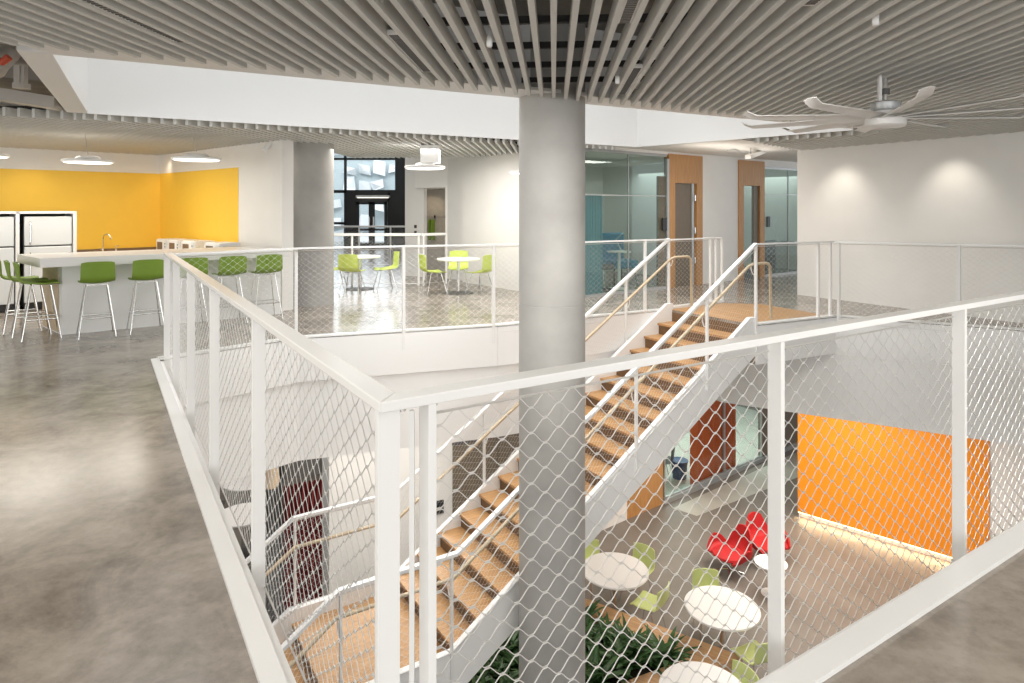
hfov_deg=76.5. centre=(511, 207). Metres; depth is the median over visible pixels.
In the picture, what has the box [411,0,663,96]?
ceiling
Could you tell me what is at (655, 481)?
wall
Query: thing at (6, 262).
bar stool
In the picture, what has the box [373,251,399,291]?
shell chair
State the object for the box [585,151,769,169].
ceiling
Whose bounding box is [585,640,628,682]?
leafy plant
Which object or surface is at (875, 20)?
ceiling spotlight
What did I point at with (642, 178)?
wall
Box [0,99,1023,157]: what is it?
ceiling slats
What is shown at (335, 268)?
shell chair
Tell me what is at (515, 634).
leafy plant
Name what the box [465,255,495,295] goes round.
shell chair
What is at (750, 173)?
door
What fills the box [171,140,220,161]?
pendant lamp
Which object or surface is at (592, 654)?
leafy plant
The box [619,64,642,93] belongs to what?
diffuser
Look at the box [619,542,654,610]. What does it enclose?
shell chair
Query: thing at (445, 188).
wall
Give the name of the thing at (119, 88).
ceiling bulkhead
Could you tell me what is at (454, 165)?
wall
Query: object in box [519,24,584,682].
concrete column
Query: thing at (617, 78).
ceiling spotlight
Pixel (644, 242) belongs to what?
guard railing
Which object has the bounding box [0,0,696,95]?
ceiling
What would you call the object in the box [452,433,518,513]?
door
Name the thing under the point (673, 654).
leafy plant
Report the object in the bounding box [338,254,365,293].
shell chair
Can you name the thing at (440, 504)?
card reader
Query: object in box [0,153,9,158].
pendant lamp
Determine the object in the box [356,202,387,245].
door
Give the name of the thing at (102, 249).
faucet
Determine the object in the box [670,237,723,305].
guard railing
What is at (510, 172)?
pendant lamp
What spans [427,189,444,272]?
wall
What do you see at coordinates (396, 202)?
window
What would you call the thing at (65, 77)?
wall
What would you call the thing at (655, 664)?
leafy plant
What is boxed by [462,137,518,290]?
wall
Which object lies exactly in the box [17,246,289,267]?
countertop
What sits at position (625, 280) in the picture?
stair railing
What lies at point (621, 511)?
wall
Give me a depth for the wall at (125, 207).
11.85 m
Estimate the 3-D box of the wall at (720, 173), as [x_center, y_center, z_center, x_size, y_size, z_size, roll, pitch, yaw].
[4.225,-0.250,13.616,8.123,3.600,0.150,0,0,-38]
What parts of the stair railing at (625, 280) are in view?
panel, rail, post, panel, rail, post, panel, rail, post, post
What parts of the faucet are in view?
spout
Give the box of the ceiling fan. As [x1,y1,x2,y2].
[741,74,1023,132]
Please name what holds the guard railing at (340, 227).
on the floor at (110, 572)
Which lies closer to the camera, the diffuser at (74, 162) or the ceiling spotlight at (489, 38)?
the ceiling spotlight at (489, 38)
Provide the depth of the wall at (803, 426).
11.53 m
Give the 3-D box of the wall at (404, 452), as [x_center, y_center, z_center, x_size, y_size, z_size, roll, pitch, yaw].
[-1.034,4.525,10.642,5.193,3.050,0.120,0,0,-29]
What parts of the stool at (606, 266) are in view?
stem, seat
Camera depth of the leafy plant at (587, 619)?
8.69 m
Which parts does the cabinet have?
panel, panel, panel, panel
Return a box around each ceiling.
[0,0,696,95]
[0,13,796,161]
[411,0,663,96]
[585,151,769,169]
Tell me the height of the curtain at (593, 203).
1.760 m
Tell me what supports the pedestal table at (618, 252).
on the floor at (110, 572)
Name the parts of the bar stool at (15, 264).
leg, leg, leg, leg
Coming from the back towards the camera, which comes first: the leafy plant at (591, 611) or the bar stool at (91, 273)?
the leafy plant at (591, 611)
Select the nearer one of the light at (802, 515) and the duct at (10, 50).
the duct at (10, 50)
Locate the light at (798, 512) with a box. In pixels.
[798,512,951,557]
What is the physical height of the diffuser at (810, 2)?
0.034 m
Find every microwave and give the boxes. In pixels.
[157,238,182,248]
[169,239,197,248]
[182,240,214,248]
[205,241,240,247]
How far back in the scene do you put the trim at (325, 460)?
9.57 m
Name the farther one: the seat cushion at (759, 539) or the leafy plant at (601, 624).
the seat cushion at (759, 539)
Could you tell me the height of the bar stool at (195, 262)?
0.918 m
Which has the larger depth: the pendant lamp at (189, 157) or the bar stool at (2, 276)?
the pendant lamp at (189, 157)
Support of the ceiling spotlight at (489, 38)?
attached to the ceiling at (542, 19)
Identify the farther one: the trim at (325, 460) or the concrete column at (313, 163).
the concrete column at (313, 163)
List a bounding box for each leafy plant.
[468,658,518,682]
[469,652,508,682]
[469,673,492,681]
[471,669,509,682]
[478,668,505,682]
[481,639,515,682]
[492,670,518,682]
[493,630,518,669]
[496,637,518,670]
[502,635,518,656]
[502,651,518,682]
[585,599,611,629]
[585,615,618,642]
[585,621,609,661]
[585,623,632,669]
[585,624,598,646]
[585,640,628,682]
[585,649,603,676]
[585,667,603,681]
[587,610,638,648]
[600,635,663,679]
[605,613,663,663]
[620,623,677,674]
[632,624,701,669]
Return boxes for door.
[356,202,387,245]
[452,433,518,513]
[664,154,702,287]
[738,160,764,279]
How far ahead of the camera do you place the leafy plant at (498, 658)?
8.04 m
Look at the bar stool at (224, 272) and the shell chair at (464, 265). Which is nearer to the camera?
the bar stool at (224, 272)
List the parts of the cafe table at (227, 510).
stem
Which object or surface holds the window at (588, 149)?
in the wall at (720, 173)
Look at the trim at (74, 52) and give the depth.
5.50 m
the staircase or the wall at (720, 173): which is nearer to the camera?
the staircase
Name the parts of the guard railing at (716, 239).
rail, post, post, post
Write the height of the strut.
0.349 m
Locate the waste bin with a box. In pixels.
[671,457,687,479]
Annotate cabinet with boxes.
[0,211,76,311]
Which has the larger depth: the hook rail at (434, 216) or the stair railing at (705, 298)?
the hook rail at (434, 216)
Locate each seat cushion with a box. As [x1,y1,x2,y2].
[712,544,743,562]
[754,535,767,552]
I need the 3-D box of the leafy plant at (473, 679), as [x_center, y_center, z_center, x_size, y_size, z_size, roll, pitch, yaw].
[-0.246,5.593,7.374,0.692,0.335,0.780,0,0,-20]
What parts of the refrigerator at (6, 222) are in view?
fridge door, freezer door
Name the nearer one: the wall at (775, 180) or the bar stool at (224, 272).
the bar stool at (224, 272)
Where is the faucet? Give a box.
[99,234,111,250]
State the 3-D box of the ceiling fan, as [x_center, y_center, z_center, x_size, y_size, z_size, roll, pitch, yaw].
[2.930,-0.865,5.100,2.203,0.470,2.122,0,0,36]
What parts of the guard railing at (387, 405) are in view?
post, panel, post, panel, post, panel, post, panel, post, rail, panel, post, frame rod, post, panel, rail, post, panel, post, panel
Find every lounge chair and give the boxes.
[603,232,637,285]
[707,524,752,579]
[746,512,790,558]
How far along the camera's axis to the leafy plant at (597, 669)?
7.74 m
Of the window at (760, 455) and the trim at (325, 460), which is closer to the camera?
the trim at (325, 460)
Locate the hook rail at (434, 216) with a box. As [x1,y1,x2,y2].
[427,215,444,217]
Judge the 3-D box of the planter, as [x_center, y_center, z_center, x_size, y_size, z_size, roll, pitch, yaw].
[1.093,5.860,8.522,3.636,0.380,3.953,0,0,0]
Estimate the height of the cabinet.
1.500 m
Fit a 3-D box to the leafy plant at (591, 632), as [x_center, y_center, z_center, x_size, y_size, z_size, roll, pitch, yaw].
[0.790,5.588,8.450,0.782,0.345,0.751,0,0,-2]
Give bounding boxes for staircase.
[272,303,754,682]
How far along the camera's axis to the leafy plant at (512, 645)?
8.18 m
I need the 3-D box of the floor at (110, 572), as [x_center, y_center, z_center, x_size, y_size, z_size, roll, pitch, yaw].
[-1.500,1.807,12.500,29.000,0.526,35.000,0,0,0]
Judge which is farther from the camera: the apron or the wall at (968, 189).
the apron
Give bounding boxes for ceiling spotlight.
[487,25,491,46]
[615,69,619,83]
[872,14,878,25]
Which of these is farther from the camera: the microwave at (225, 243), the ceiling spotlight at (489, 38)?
the microwave at (225, 243)
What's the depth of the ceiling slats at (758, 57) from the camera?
4.08 m
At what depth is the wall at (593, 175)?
15.97 m
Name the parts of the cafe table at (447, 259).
stem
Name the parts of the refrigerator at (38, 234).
handle, fridge door, freezer door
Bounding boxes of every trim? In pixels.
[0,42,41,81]
[18,42,858,128]
[151,358,1023,682]
[157,308,1023,359]
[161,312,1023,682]
[321,457,328,596]
[664,159,668,285]
[673,300,723,308]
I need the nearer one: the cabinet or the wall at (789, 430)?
the cabinet
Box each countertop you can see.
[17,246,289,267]
[77,247,156,251]
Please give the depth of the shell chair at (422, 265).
11.62 m
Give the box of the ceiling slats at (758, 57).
[0,0,1023,137]
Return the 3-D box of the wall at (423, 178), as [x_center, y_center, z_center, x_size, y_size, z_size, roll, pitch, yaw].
[-1.781,-1.750,14.496,0.816,2.600,0.100,0,0,22]
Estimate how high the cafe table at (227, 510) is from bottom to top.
0.720 m
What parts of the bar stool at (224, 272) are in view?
leg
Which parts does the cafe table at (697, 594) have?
stem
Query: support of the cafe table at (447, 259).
on the floor at (110, 572)
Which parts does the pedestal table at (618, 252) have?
stem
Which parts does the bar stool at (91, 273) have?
leg, leg, leg, leg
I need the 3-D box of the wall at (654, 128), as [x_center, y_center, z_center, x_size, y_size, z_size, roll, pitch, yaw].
[3.514,-1.915,10.232,3.644,1.670,0.020,0,0,45]
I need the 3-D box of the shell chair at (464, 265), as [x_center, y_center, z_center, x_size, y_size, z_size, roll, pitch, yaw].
[-1.035,1.190,12.486,0.396,0.724,0.468,0,0,-1]
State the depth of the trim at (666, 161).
12.53 m
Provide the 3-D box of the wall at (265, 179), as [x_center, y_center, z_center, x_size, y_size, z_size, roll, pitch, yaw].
[-5.086,-0.250,11.270,4.407,3.600,0.196,0,0,40]
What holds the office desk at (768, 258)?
on the floor at (110, 572)
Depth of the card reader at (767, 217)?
14.65 m
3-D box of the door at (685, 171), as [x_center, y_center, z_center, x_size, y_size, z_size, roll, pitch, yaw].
[3.423,0.250,12.925,1.071,2.600,0.139,0,0,-38]
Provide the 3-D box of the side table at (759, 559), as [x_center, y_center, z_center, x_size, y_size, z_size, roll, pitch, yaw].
[4.064,5.805,10.199,0.490,0.490,0.490,0,0,0]
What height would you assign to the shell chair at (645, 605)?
0.754 m
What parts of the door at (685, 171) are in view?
frame, head panel, frame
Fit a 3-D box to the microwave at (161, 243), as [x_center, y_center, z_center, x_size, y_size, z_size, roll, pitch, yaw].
[-6.090,0.680,11.630,0.425,0.260,0.360,0,0,40]
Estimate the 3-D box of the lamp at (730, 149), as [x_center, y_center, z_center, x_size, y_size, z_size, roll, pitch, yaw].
[4.193,-1.053,12.043,0.049,0.057,0.946,0,0,42]
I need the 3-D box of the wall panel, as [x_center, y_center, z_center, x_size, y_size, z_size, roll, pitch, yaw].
[4.545,4.635,14.632,1.671,2.770,0.128,0,0,-38]
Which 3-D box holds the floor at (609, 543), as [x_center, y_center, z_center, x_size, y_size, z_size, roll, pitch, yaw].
[-1.000,6.148,12.000,34.000,0.204,40.000,0,0,0]
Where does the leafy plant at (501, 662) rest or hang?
on the planter
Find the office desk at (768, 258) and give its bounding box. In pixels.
[765,240,793,270]
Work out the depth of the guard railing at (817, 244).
8.96 m
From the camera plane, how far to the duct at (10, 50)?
5.75 m
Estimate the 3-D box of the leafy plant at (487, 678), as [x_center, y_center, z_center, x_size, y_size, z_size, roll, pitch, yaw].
[-0.485,5.593,7.619,0.692,0.335,0.780,0,0,25]
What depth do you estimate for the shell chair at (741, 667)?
7.55 m
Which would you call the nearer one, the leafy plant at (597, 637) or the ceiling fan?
the ceiling fan
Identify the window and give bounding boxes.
[334,156,404,245]
[585,148,666,297]
[663,402,762,498]
[765,166,796,276]
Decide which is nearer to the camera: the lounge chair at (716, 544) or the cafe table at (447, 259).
the lounge chair at (716, 544)
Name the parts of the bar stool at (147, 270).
leg, leg, leg, leg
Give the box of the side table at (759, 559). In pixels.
[754,554,787,597]
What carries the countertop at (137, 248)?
on the floor at (110, 572)
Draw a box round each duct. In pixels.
[0,44,20,77]
[0,88,61,110]
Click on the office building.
(361, 174)
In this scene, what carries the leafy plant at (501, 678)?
on the planter
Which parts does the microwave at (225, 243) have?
door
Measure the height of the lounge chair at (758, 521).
0.698 m
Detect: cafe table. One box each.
[221,475,250,502]
[225,502,250,558]
[347,255,379,290]
[437,257,479,294]
[585,552,648,614]
[659,661,740,682]
[684,585,760,661]
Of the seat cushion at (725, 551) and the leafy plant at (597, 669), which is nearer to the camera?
the leafy plant at (597, 669)
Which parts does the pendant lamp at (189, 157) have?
lamp shade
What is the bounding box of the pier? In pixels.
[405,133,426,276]
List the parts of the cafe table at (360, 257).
stem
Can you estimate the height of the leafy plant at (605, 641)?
0.291 m
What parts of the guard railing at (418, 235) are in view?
post, rail, panel, post, post, panel, rail, post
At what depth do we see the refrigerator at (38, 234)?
9.92 m
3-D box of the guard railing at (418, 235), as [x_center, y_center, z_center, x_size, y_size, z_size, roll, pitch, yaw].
[-2.589,1.028,13.036,2.576,1.045,0.340,0,0,-8]
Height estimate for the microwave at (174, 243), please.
0.260 m
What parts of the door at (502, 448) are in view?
frame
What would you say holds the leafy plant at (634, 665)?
on the planter
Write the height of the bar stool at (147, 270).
0.918 m
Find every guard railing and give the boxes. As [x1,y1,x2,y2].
[163,252,1023,682]
[170,239,669,354]
[334,226,404,264]
[334,233,446,285]
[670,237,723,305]
[757,241,1023,332]
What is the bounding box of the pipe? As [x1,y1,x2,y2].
[0,54,12,65]
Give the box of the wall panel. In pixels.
[690,400,735,484]
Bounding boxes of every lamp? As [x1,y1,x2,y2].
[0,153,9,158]
[61,135,113,163]
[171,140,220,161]
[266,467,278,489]
[356,195,389,197]
[404,145,444,169]
[509,170,518,174]
[726,149,747,152]
[745,148,765,158]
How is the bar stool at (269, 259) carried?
on the floor at (110, 572)
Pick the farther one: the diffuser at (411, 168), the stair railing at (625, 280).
the diffuser at (411, 168)
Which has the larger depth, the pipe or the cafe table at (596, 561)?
the cafe table at (596, 561)
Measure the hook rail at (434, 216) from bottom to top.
0.069 m
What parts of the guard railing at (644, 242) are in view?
panel, rail, post, panel, rail, post, post, panel, rail, panel, rail, post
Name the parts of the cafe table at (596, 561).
stem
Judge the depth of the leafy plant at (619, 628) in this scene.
8.38 m
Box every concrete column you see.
[293,142,333,306]
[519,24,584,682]
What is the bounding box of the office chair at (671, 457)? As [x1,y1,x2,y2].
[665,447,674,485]
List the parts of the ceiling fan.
blade, blade, blade, blade, blade, blade, blade, blade, blade, blade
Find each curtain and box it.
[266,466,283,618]
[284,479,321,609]
[585,195,602,294]
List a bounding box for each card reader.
[436,500,443,514]
[662,218,666,230]
[766,216,769,226]
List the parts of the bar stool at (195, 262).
leg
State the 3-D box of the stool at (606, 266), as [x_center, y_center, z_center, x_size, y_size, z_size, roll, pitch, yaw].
[1.728,1.297,12.100,0.452,0.475,0.469,0,0,0]
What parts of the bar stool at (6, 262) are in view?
leg, leg, leg, leg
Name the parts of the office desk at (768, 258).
leg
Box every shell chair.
[334,267,347,290]
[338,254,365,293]
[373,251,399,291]
[419,254,447,295]
[447,250,468,289]
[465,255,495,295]
[585,539,612,600]
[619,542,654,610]
[630,582,668,627]
[692,568,727,639]
[730,640,767,670]
[732,659,758,682]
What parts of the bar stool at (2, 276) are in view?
leg, leg, leg, leg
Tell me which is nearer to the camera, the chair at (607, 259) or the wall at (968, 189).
the wall at (968, 189)
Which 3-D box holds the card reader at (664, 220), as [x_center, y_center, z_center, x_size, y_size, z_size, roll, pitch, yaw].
[2.919,0.310,12.450,0.120,0.240,0.030,0,0,-38]
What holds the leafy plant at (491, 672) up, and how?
on the planter
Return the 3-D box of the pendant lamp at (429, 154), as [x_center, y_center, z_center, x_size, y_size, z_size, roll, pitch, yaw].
[-1.419,-0.824,10.600,0.660,0.376,0.660,0,0,0]
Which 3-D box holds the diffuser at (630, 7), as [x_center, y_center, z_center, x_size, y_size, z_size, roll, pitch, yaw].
[0.612,-1.048,3.384,0.075,0.034,0.519,0,0,4]
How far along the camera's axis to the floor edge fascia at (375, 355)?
8.36 m
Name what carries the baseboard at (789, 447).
attached to the wall at (655, 481)
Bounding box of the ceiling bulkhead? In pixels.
[88,58,636,146]
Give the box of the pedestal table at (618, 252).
[607,250,630,289]
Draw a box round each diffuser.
[63,161,111,163]
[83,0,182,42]
[173,158,219,161]
[387,30,430,71]
[406,167,443,169]
[618,0,639,22]
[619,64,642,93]
[803,0,820,5]
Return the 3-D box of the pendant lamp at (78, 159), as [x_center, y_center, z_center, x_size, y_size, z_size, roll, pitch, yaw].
[-5.871,-0.851,9.000,0.620,0.458,0.620,0,0,0]
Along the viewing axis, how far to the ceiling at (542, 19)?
5.78 m
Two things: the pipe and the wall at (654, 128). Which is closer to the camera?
the pipe
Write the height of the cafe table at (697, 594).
0.720 m
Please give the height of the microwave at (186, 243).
0.260 m
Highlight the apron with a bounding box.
[428,219,434,239]
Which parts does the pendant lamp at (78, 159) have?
lamp shade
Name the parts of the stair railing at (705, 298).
panel, rail, post, panel, rail, post, panel, rail, post, post, post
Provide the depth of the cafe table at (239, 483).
12.53 m
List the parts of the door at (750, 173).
frame, rail, head panel, frame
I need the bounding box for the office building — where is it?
[334,153,394,241]
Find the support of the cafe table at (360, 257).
on the floor at (110, 572)
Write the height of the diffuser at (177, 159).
0.012 m
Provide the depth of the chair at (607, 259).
13.31 m
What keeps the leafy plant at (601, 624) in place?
on the planter
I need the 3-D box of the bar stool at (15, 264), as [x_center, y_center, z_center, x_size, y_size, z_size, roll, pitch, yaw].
[-5.670,1.092,7.760,0.467,0.918,0.395,0,0,-40]
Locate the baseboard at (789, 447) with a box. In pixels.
[663,441,797,504]
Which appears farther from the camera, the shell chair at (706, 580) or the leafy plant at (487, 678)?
the shell chair at (706, 580)
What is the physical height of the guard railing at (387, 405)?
1.340 m
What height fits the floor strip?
0.003 m
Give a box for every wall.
[0,102,159,249]
[16,44,87,112]
[160,139,292,310]
[283,443,451,594]
[309,351,1017,381]
[415,156,446,187]
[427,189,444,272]
[445,188,446,232]
[447,155,461,280]
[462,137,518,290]
[585,144,796,283]
[585,167,602,193]
[603,164,663,275]
[604,502,626,528]
[627,462,662,518]
[637,109,852,146]
[744,169,796,269]
[758,408,797,455]
[797,131,1023,322]
[798,413,1023,556]
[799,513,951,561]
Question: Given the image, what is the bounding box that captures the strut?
[12,65,30,89]
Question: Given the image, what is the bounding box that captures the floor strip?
[674,452,797,515]
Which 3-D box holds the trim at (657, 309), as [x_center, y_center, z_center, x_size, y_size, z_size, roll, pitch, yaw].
[2.840,1.540,8.276,12.990,0.019,3.411,0,0,0]
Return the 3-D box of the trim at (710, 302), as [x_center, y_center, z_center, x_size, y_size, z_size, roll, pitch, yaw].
[2.946,1.530,10.349,1.269,0.040,0.080,0,0,-36]
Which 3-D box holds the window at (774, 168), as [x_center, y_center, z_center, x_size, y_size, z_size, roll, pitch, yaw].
[6.569,0.310,15.339,2.307,2.490,0.050,0,0,-38]
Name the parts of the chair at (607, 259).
backrest, leg, seat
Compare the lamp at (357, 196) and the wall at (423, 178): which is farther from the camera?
the lamp at (357, 196)
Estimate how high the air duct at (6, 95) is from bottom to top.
0.264 m
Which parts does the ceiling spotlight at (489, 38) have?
stem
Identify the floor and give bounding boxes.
[0,242,1023,682]
[220,404,951,679]
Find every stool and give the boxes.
[0,261,41,334]
[4,260,51,337]
[12,262,61,341]
[76,261,116,339]
[126,259,163,334]
[171,257,208,326]
[212,256,247,322]
[248,254,282,318]
[603,264,616,291]
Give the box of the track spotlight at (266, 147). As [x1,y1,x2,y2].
[262,143,271,151]
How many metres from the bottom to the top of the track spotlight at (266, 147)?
0.157 m
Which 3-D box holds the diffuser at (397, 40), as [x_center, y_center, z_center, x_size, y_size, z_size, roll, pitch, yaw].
[-0.675,-1.048,4.415,0.075,0.034,1.071,0,0,4]
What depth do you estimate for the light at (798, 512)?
11.82 m
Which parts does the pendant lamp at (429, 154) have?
lamp shade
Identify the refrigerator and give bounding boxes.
[0,216,13,311]
[20,216,71,308]
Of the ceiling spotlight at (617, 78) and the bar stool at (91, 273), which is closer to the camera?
the ceiling spotlight at (617, 78)
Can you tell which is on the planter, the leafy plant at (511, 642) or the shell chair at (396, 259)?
the leafy plant at (511, 642)
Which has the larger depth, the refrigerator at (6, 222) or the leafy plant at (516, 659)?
the refrigerator at (6, 222)
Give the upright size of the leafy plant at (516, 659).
0.335 m
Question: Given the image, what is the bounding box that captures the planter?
[494,598,741,682]
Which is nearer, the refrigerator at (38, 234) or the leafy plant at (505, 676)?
the leafy plant at (505, 676)
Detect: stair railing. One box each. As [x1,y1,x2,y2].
[245,238,692,616]
[281,243,771,682]
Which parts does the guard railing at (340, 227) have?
post, rail, post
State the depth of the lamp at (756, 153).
11.83 m
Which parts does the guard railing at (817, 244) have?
rail, panel, post, post, post, panel, rail, post, panel, rail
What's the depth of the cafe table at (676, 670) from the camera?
7.43 m
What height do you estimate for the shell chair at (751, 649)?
0.754 m
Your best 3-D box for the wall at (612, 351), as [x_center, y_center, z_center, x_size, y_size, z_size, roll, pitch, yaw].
[-1.500,2.535,12.500,29.000,0.930,35.000,0,0,0]
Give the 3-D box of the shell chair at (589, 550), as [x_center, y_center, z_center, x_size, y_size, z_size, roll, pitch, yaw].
[1.286,5.675,10.158,0.402,0.754,0.475,0,0,-22]
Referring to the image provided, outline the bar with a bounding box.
[17,246,289,334]

